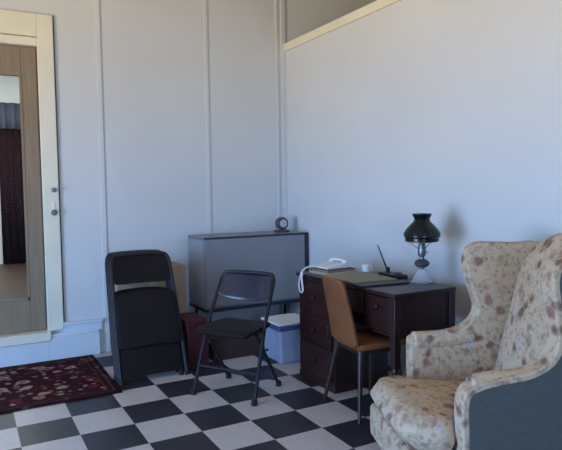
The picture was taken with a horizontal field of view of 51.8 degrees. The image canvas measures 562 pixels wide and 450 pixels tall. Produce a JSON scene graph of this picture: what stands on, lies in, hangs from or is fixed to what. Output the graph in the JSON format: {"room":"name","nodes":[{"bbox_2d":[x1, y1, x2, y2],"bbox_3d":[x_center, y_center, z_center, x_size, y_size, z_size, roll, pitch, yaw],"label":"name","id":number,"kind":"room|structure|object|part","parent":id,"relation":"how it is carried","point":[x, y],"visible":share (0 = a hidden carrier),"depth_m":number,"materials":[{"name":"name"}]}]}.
{"room":"home office","nodes":[
{"label":"home office","id":0,"kind":"room"},
{"bbox_2d":[0,75,19,263],"bbox_3d":[-5.081,-0.937,9.664,6.000,3.235,0.100,-3,4,-29],"label":"wall","id":1,"kind":"structure","parent":0,"point":[9,85],"depth_m":9.82,"materials":[{"name":"paint"}]},
{"bbox_2d":[0,263,27,299],"bbox_3d":[-3.662,0.869,7.226,6.000,0.115,5.799,-3,4,-29],"label":"floor","id":2,"kind":"structure","parent":0,"point":[13,277],"depth_m":7.89,"materials":[{"name":"brown wood"}]},
{"bbox_2d":[0,102,25,263],"bbox_3d":[-4.306,-0.696,9.822,1.176,2.690,0.158,-3,4,-29],"label":"curtain","id":3,"kind":"object","parent":2,"relation":"on","point":[11,169],"visible":0.3,"depth_m":9.74,"materials":[{"name":"red fabric"}]},
{"bbox_2d":[0,0,375,351],"bbox_3d":[-1.121,-0.687,5.148,8.590,3.500,0.140,-3,4,-29],"label":"wall","id":4,"kind":"structure","parent":0,"point":[152,51],"depth_m":5.11,"materials":[{"name":"paint"}]},
{"bbox_2d":[0,9,64,347],"bbox_3d":[-2.319,-0.346,4.461,1.144,2.604,0.221,-3,4,-29],"label":"door","id":5,"kind":"structure","parent":4,"relation":"in","point":[22,320],"depth_m":4.63,"materials":[{"name":"beige paint"}]},
{"bbox_3d":[-2.355,0.917,4.517,1.030,0.077,0.205,-3,4,-29],"label":"sill","id":6,"kind":"part","parent":5,"relation":"part of","materials":[{"name":"beige paint"}]},
{"bbox_3d":[-1.834,-0.127,4.668,0.030,0.110,0.006,-3,4,-29],"label":"lock plate","id":7,"kind":"part","parent":5,"relation":"part of","materials":[{"name":"white plastic"}]},
{"bbox_2d":[0,318,103,367],"bbox_3d":[-2.546,0.986,4.341,2.380,0.297,0.055,-3,4,-29],"label":"baseboard","id":8,"kind":"structure","parent":4,"relation":"attached to","point":[80,337],"depth_m":4.74,"materials":[{"name":"white paint"}]},
{"bbox_2d":[94,0,110,351],"bbox_3d":[-1.505,-0.664,4.851,0.040,3.500,0.012,-3,4,-29],"label":"trim","id":9,"kind":"structure","parent":4,"relation":"attached to","point":[96,2],"depth_m":4.85,"materials":[{"name":"paint"}]},
{"bbox_2d":[203,0,213,320],"bbox_3d":[-0.669,-0.703,5.308,0.034,3.500,0.012,-3,4,-29],"label":"trim","id":10,"kind":"structure","parent":4,"relation":"attached to","point":[204,1],"depth_m":5.29,"materials":[{"name":"paint"}]},
{"bbox_2d":[275,0,281,314],"bbox_3d":[-0.026,-0.733,5.660,0.025,3.500,0.012,-3,4,-29],"label":"trim","id":11,"kind":"structure","parent":4,"relation":"attached to","point":[276,1],"depth_m":5.63,"materials":[{"name":"paint"}]},
{"bbox_2d":[280,0,288,313],"bbox_3d":[0.033,-0.736,5.688,0.044,3.500,0.020,-3,4,-29],"label":"trim","id":12,"kind":"structure","parent":4,"relation":"attached to","point":[282,2],"depth_m":5.66,"materials":[{"name":"paint"}]},
{"bbox_2d":[0,331,405,449],"bbox_3d":[0.780,1.290,1.842,8.590,0.100,7.660,-3,4,-29],"label":"floor","id":13,"kind":"structure","parent":0,"point":[158,411],"depth_m":3.49,"materials":[{"name":"tile"}]},
{"bbox_2d":[0,355,121,413],"bbox_3d":[-2.025,1.142,3.999,1.600,0.012,1.030,-3,4,-29],"label":"rug","id":14,"kind":"object","parent":13,"relation":"on","point":[52,382],"visible":1,"depth_m":4.10,"materials":[{"name":"red fabric"}]},
{"bbox_2d":[105,250,168,379],"bbox_3d":[-1.066,0.664,4.434,0.524,0.919,0.367,-3,4,-29],"label":"folded chair","id":15,"kind":"object","parent":13,"relation":"on","point":[108,254],"visible":0.16,"depth_m":4.37,"materials":[{"name":"black metal"}]},
{"bbox_3d":[-1.057,0.681,4.418,0.475,0.414,0.024,-3,-17,-29],"label":"seat","id":16,"kind":"part","parent":15,"relation":"part of","materials":[{"name":"black plastic"}]},
{"bbox_2d":[107,250,184,382],"bbox_3d":[-1.030,0.667,4.368,0.524,0.919,0.367,-3,4,-29],"label":"folded chair","id":17,"kind":"object","parent":13,"relation":"on","point":[110,255],"visible":0.13,"depth_m":4.31,"materials":[{"name":"black metal"}]},
{"bbox_3d":[-1.020,0.684,4.352,0.475,0.414,0.024,-3,-17,-29],"label":"seat","id":18,"kind":"part","parent":17,"relation":"part of","materials":[{"name":"black plastic"}]},
{"bbox_2d":[110,262,186,352],"bbox_3d":[-1.128,0.713,4.906,0.570,0.735,0.346,-3,4,-29],"label":"cardboard box","id":19,"kind":"object","parent":13,"relation":"on","point":[179,270],"visible":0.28,"depth_m":4.85,"materials":[{"name":"beige cardboard"}]},
{"bbox_2d":[109,251,189,385],"bbox_3d":[-0.994,0.671,4.302,0.524,0.919,0.367,-3,4,-29],"label":"folded chair","id":20,"kind":"object","parent":13,"relation":"on","point":[148,330],"visible":1,"depth_m":4.29,"materials":[{"name":"black metal"}]},
{"bbox_3d":[-1.062,0.330,4.397,0.446,0.221,0.030,-3,-17,-29],"label":"backrest","id":21,"kind":"part","parent":20,"relation":"part of","materials":[{"name":"black plastic"}]},
{"bbox_3d":[-0.984,0.688,4.286,0.475,0.414,0.024,-3,-17,-29],"label":"seat","id":22,"kind":"part","parent":20,"relation":"part of","materials":[{"name":"black plastic"}]},
{"bbox_3d":[-0.940,0.979,4.230,0.455,0.215,0.012,-3,-17,-29],"label":"panel","id":23,"kind":"part","parent":20,"relation":"part of","materials":[{"name":"black plastic"}]},
{"bbox_2d":[180,312,208,369],"bbox_3d":[-0.711,0.909,4.577,0.180,0.372,0.330,-3,4,-29],"label":"box","id":24,"kind":"object","parent":13,"relation":"on","point":[190,321],"visible":0.47,"depth_m":4.43,"materials":[{"name":"paint"}]},
{"bbox_3d":[-0.714,0.744,4.567,0.180,0.041,0.330,-3,4,-29],"label":"box lid","id":25,"kind":"part","parent":24,"relation":"part of","materials":[{"name":"red paint"}]},
{"bbox_2d":[208,332,260,361],"bbox_3d":[-0.415,0.983,4.824,0.430,0.186,0.270,-3,4,-29],"label":"wooden crate","id":26,"kind":"object","parent":13,"relation":"on","point":[228,348],"visible":0.48,"depth_m":4.69,"materials":[{"name":"brown wood"}]},
{"bbox_3d":[-0.416,0.897,4.819,0.430,0.015,0.270,-3,4,-29],"label":"crate lid","id":27,"kind":"part","parent":26,"relation":"part of","materials":[{"name":"brown wood"}]},
{"bbox_2d":[191,270,280,405],"bbox_3d":[-0.294,0.726,3.922,0.509,0.803,0.434,1,4,27],"label":"folding chair","id":28,"kind":"object","parent":13,"relation":"on","point":[248,285],"visible":1,"depth_m":3.95,"materials":[{"name":"black metal"}]},
{"bbox_3d":[-0.450,0.904,4.070,0.023,0.428,0.314,1,4,26],"label":"leg","id":29,"kind":"part","parent":28,"relation":"part of","materials":[{"name":"black metal"}]},
{"bbox_3d":[-0.311,0.691,3.889,0.422,0.040,0.364,1,4,27],"label":"seat","id":30,"kind":"part","parent":28,"relation":"part of","materials":[{"name":"black plastic"}]},
{"bbox_3d":[-0.237,0.431,4.024,0.417,0.182,0.113,1,4,27],"label":"backrest","id":31,"kind":"part","parent":28,"relation":"part of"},
{"bbox_3d":[-0.089,0.910,3.884,0.023,0.428,0.314,1,4,28],"label":"leg","id":32,"kind":"part","parent":28,"relation":"part of","materials":[{"name":"black metal"}]},
{"bbox_2d":[188,230,307,321],"bbox_3d":[-0.290,0.560,5.327,1.028,0.965,0.412,-3,4,-29],"label":"base cabinet","id":33,"kind":"object","parent":13,"relation":"on","point":[282,254],"visible":0.73,"depth_m":5.13,"materials":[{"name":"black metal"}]},
{"bbox_3d":[-0.746,0.414,5.083,0.004,0.570,0.365,-3,4,-29],"label":"panel","id":34,"kind":"part","parent":33,"relation":"part of","materials":[{"name":"grey metal"}]},
{"bbox_3d":[-0.300,0.710,5.333,0.992,0.021,0.405,-3,4,-29],"label":"rail","id":35,"kind":"part","parent":33,"relation":"part of","materials":[{"name":"grey metal"}]},
{"bbox_3d":[-0.297,0.084,5.301,1.026,0.011,0.405,-3,4,-29],"label":"panel","id":36,"kind":"part","parent":33,"relation":"part of","materials":[{"name":"grey metal"}]},
{"bbox_3d":[-0.211,0.397,5.144,0.980,0.582,0.019,-3,4,-29],"label":"panel","id":37,"kind":"part","parent":33,"relation":"part of","materials":[{"name":"grey metal"}]},
{"bbox_2d":[274,217,288,232],"bbox_3d":[0.008,-0.003,5.427,0.125,0.140,0.075,-3,4,-29],"label":"mantel clock","id":38,"kind":"object","parent":33,"relation":"on","point":[281,223],"visible":1,"depth_m":5.40,"materials":[{"name":"metal"}]},
{"bbox_3d":[0.144,0.373,5.559,0.029,0.608,0.405,-3,4,-29],"label":"panel","id":39,"kind":"part","parent":33,"relation":"part of","materials":[{"name":"black metal"}]},
{"bbox_2d":[260,313,300,363],"bbox_3d":[0.051,0.915,4.677,0.326,0.326,0.326,-3,4,-29],"label":"cooler","id":40,"kind":"object","parent":13,"relation":"on","point":[282,338],"visible":0.66,"depth_m":4.54,"materials":[{"name":"plastic"}]},
{"bbox_3d":[0.048,0.762,4.667,0.320,0.020,0.320,-3,4,-29],"label":"lid","id":41,"kind":"part","parent":40,"relation":"part of","materials":[{"name":"white plastic"}]},
{"bbox_2d":[322,276,405,424],"bbox_3d":[0.507,0.721,3.585,0.482,0.839,0.454,-2,4,-24],"label":"desk chair","id":42,"kind":"object","parent":13,"relation":"on","point":[362,342],"visible":0.88,"depth_m":3.46,"materials":[{"name":"brown leather"}]},
{"bbox_3d":[0.327,0.932,3.708,0.128,0.407,0.037,2,4,35],"label":"leg","id":43,"kind":"part","parent":42,"relation":"part of","materials":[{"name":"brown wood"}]},
{"bbox_3d":[0.342,0.512,3.501,0.127,0.407,0.305,-2,4,-24],"label":"backrest","id":44,"kind":"part","parent":42,"relation":"part of","materials":[{"name":"brown leather"}]},
{"bbox_3d":[0.467,0.949,3.389,0.037,0.407,0.128,0,3,8],"label":"leg","id":45,"kind":"part","parent":42,"relation":"part of","materials":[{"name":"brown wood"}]},
{"bbox_3d":[0.544,0.750,3.603,0.290,0.027,0.290,-2,4,-24],"label":"seat rail","id":46,"kind":"part","parent":42,"relation":"part of","materials":[{"name":"brown wood"}]},
{"bbox_3d":[0.559,0.706,3.607,0.367,0.054,0.363,-2,4,-24],"label":"seat","id":47,"kind":"part","parent":42,"relation":"part of","materials":[{"name":"brown leather"}]},
{"bbox_3d":[0.596,0.922,3.808,0.037,0.405,0.089,0,3,6],"label":"leg","id":48,"kind":"part","parent":42,"relation":"part of","materials":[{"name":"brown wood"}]},
{"bbox_2d":[296,267,455,393],"bbox_3d":[0.577,0.738,3.851,0.504,0.765,1.091,-3,4,-29],"label":"writing desk","id":49,"kind":"object","parent":13,"relation":"on","point":[393,311],"visible":0.66,"depth_m":3.61,"materials":[{"name":"brown wood"}]},
{"bbox_3d":[0.235,0.508,4.006,0.019,0.223,0.406,-3,4,-29],"label":"drawer","id":50,"kind":"part","parent":49,"relation":"part of","materials":[{"name":"brown wood"}]},
{"bbox_3d":[0.238,0.725,4.019,0.019,0.188,0.406,-3,4,-29],"label":"drawer","id":51,"kind":"part","parent":49,"relation":"part of","materials":[{"name":"brown wood"}]},
{"bbox_3d":[0.241,0.937,4.032,0.019,0.213,0.406,-3,4,-29],"label":"drawer","id":52,"kind":"part","parent":49,"relation":"part of","materials":[{"name":"brown wood"}]},
{"bbox_2d":[308,270,357,274],"bbox_3d":[0.373,0.332,4.120,0.250,0.018,0.260,-3,4,-35],"label":"book","id":53,"kind":"object","parent":49,"relation":"on","point":[309,271],"visible":0.41,"depth_m":4.05,"materials":[{"name":"beige paper"}]},
{"bbox_2d":[310,267,354,272],"bbox_3d":[0.369,0.315,4.146,0.240,0.013,0.220,-3,4,-32],"label":"book","id":54,"kind":"object","parent":53,"relation":"on","point":[313,268],"visible":0.59,"depth_m":4.07,"materials":[{"name":"beige paper"}]},
{"bbox_2d":[298,258,348,292],"bbox_3d":[0.308,0.362,4.132,0.346,0.230,0.198,-3,4,-33],"label":"telephone","id":55,"kind":"object","parent":54,"relation":"on","point":[331,264],"visible":1,"depth_m":4.12,"materials":[{"name":"white plastic"}]},
{"bbox_3d":[0.198,0.384,4.124,0.149,0.190,0.062,-3,4,-33],"label":"cord","id":56,"kind":"part","parent":55,"relation":"part of","materials":[{"name":"white plastic"}]},
{"bbox_3d":[0.431,0.467,3.666,0.016,0.131,0.295,-3,4,-29],"label":"drawer","id":57,"kind":"part","parent":49,"relation":"part of","materials":[{"name":"brown wood"}]},
{"bbox_2d":[362,264,371,271],"bbox_3d":[0.602,0.309,4.078,0.062,0.062,0.076,1,4,28],"label":"cup","id":58,"kind":"object","parent":49,"relation":"on","point":[365,267],"visible":0.84,"depth_m":4.05,"materials":[{"name":"white ceramic"}]},
{"bbox_2d":[343,279,409,287],"bbox_3d":[0.547,0.355,3.771,0.350,0.010,0.490,-2,4,-23],"label":"desk pad","id":59,"kind":"object","parent":49,"relation":"on","point":[389,282],"visible":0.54,"depth_m":3.58,"materials":[{"name":"black leather"}]},
{"bbox_2d":[324,271,396,283],"bbox_3d":[0.518,0.344,3.826,0.325,0.005,0.395,-2,4,-24],"label":"paper","id":60,"kind":"object","parent":59,"relation":"on","point":[352,277],"visible":1,"depth_m":3.79,"materials":[{"name":"paper"}]},
{"bbox_3d":[0.571,0.517,3.414,0.016,0.203,0.245,-3,4,-29],"label":"drawer","id":61,"kind":"part","parent":49,"relation":"part of","materials":[{"name":"brown wood"}]},
{"bbox_2d":[378,267,407,278],"bbox_3d":[0.754,0.320,3.913,0.090,0.057,0.220,-2,4,-25],"label":"stand","id":62,"kind":"object","parent":49,"relation":"on","point":[398,275],"visible":1,"depth_m":3.86,"materials":[{"name":"black plastic"}]},
{"bbox_2d":[377,245,386,267],"bbox_3d":[0.699,0.224,3.985,0.014,0.175,0.095,-4,5,-43],"label":"pen","id":63,"kind":"object","parent":62,"relation":"in","point":[377,245],"visible":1,"depth_m":3.98,"materials":[{"name":"black plastic"}]},
{"bbox_3d":[0.653,0.783,3.307,0.048,0.738,0.047,-3,4,-29],"label":"leg","id":64,"kind":"part","parent":49,"relation":"part of","materials":[{"name":"brown wood"}]},
{"bbox_2d":[403,213,440,283],"bbox_3d":[0.882,0.146,3.623,0.228,0.435,0.228,-3,4,-29],"label":"oil lamp","id":65,"kind":"object","parent":49,"relation":"on","point":[421,230],"visible":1,"depth_m":3.56,"materials":[{"name":"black glass"}]},
{"bbox_3d":[0.880,0.015,3.615,0.228,0.172,0.228,-3,4,-29],"label":"lamp shade","id":66,"kind":"part","parent":65,"relation":"part of","materials":[{"name":"black glass"}]},
{"bbox_3d":[0.882,0.163,3.624,0.052,0.099,0.052,-3,4,-29],"label":"burner","id":67,"kind":"part","parent":65,"relation":"part of","materials":[{"name":"grey metal"}]},
{"bbox_3d":[1.025,0.766,3.510,0.048,0.738,0.047,-3,4,-29],"label":"leg","id":68,"kind":"part","parent":49,"relation":"part of","materials":[{"name":"brown wood"}]},
{"bbox_2d":[370,233,561,449],"bbox_3d":[0.932,0.616,2.656,0.974,1.142,0.788,-1,3,-7],"label":"armchair","id":69,"kind":"object","parent":13,"relation":"on","point":[492,379],"visible":1,"depth_m":2.63,"materials":[{"name":"fabric"}]},
{"bbox_3d":[0.577,1.006,2.637,0.172,0.175,0.690,-1,3,-7],"label":"rail","id":70,"kind":"part","parent":69,"relation":"part of","materials":[{"name":"beige fabric"}]},
{"bbox_2d":[370,376,463,449],"bbox_3d":[0.794,0.859,2.654,0.690,0.208,0.690,-1,3,-7],"label":"seat cushion","id":71,"kind":"object","parent":69,"relation":"on","point":[411,412],"depth_m":2.50,"materials":[{"name":"beige fabric"}]},
{"bbox_3d":[1.014,0.540,3.008,0.727,0.910,0.088,-1,3,-7],"label":"arm and wing","id":72,"kind":"part","parent":69,"relation":"part of"},
{"bbox_3d":[1.077,0.580,2.324,0.763,0.910,0.088,-1,3,-7],"label":"arm and wing","id":73,"kind":"part","parent":69,"relation":"part of"},
{"bbox_3d":[1.086,0.583,2.278,0.722,0.862,0.005,-1,3,-7],"label":"panel","id":74,"kind":"part","parent":69,"relation":"part of","materials":[{"name":"fabric"}]},
{"bbox_3d":[1.248,0.526,2.688,0.327,0.975,0.602,-1,3,-7],"label":"backrest","id":75,"kind":"part","parent":69,"relation":"part of","materials":[{"name":"beige fabric"}]},
{"bbox_2d":[285,0,561,372],"bbox_3d":[1.949,-0.164,2.407,0.120,2.700,7.660,-3,4,-29],"label":"wall","id":76,"kind":"structure","parent":0,"point":[449,110],"depth_m":3.94,"materials":[{"name":"paint"}]},
{"bbox_2d":[283,0,401,51],"bbox_3d":[1.928,-1.548,2.323,0.162,0.075,7.660,-3,4,-29],"label":"trim","id":77,"kind":"structure","parent":76,"relation":"attached to","point":[377,5],"depth_m":4.77,"materials":[{"name":"beige paint"}]}
]}

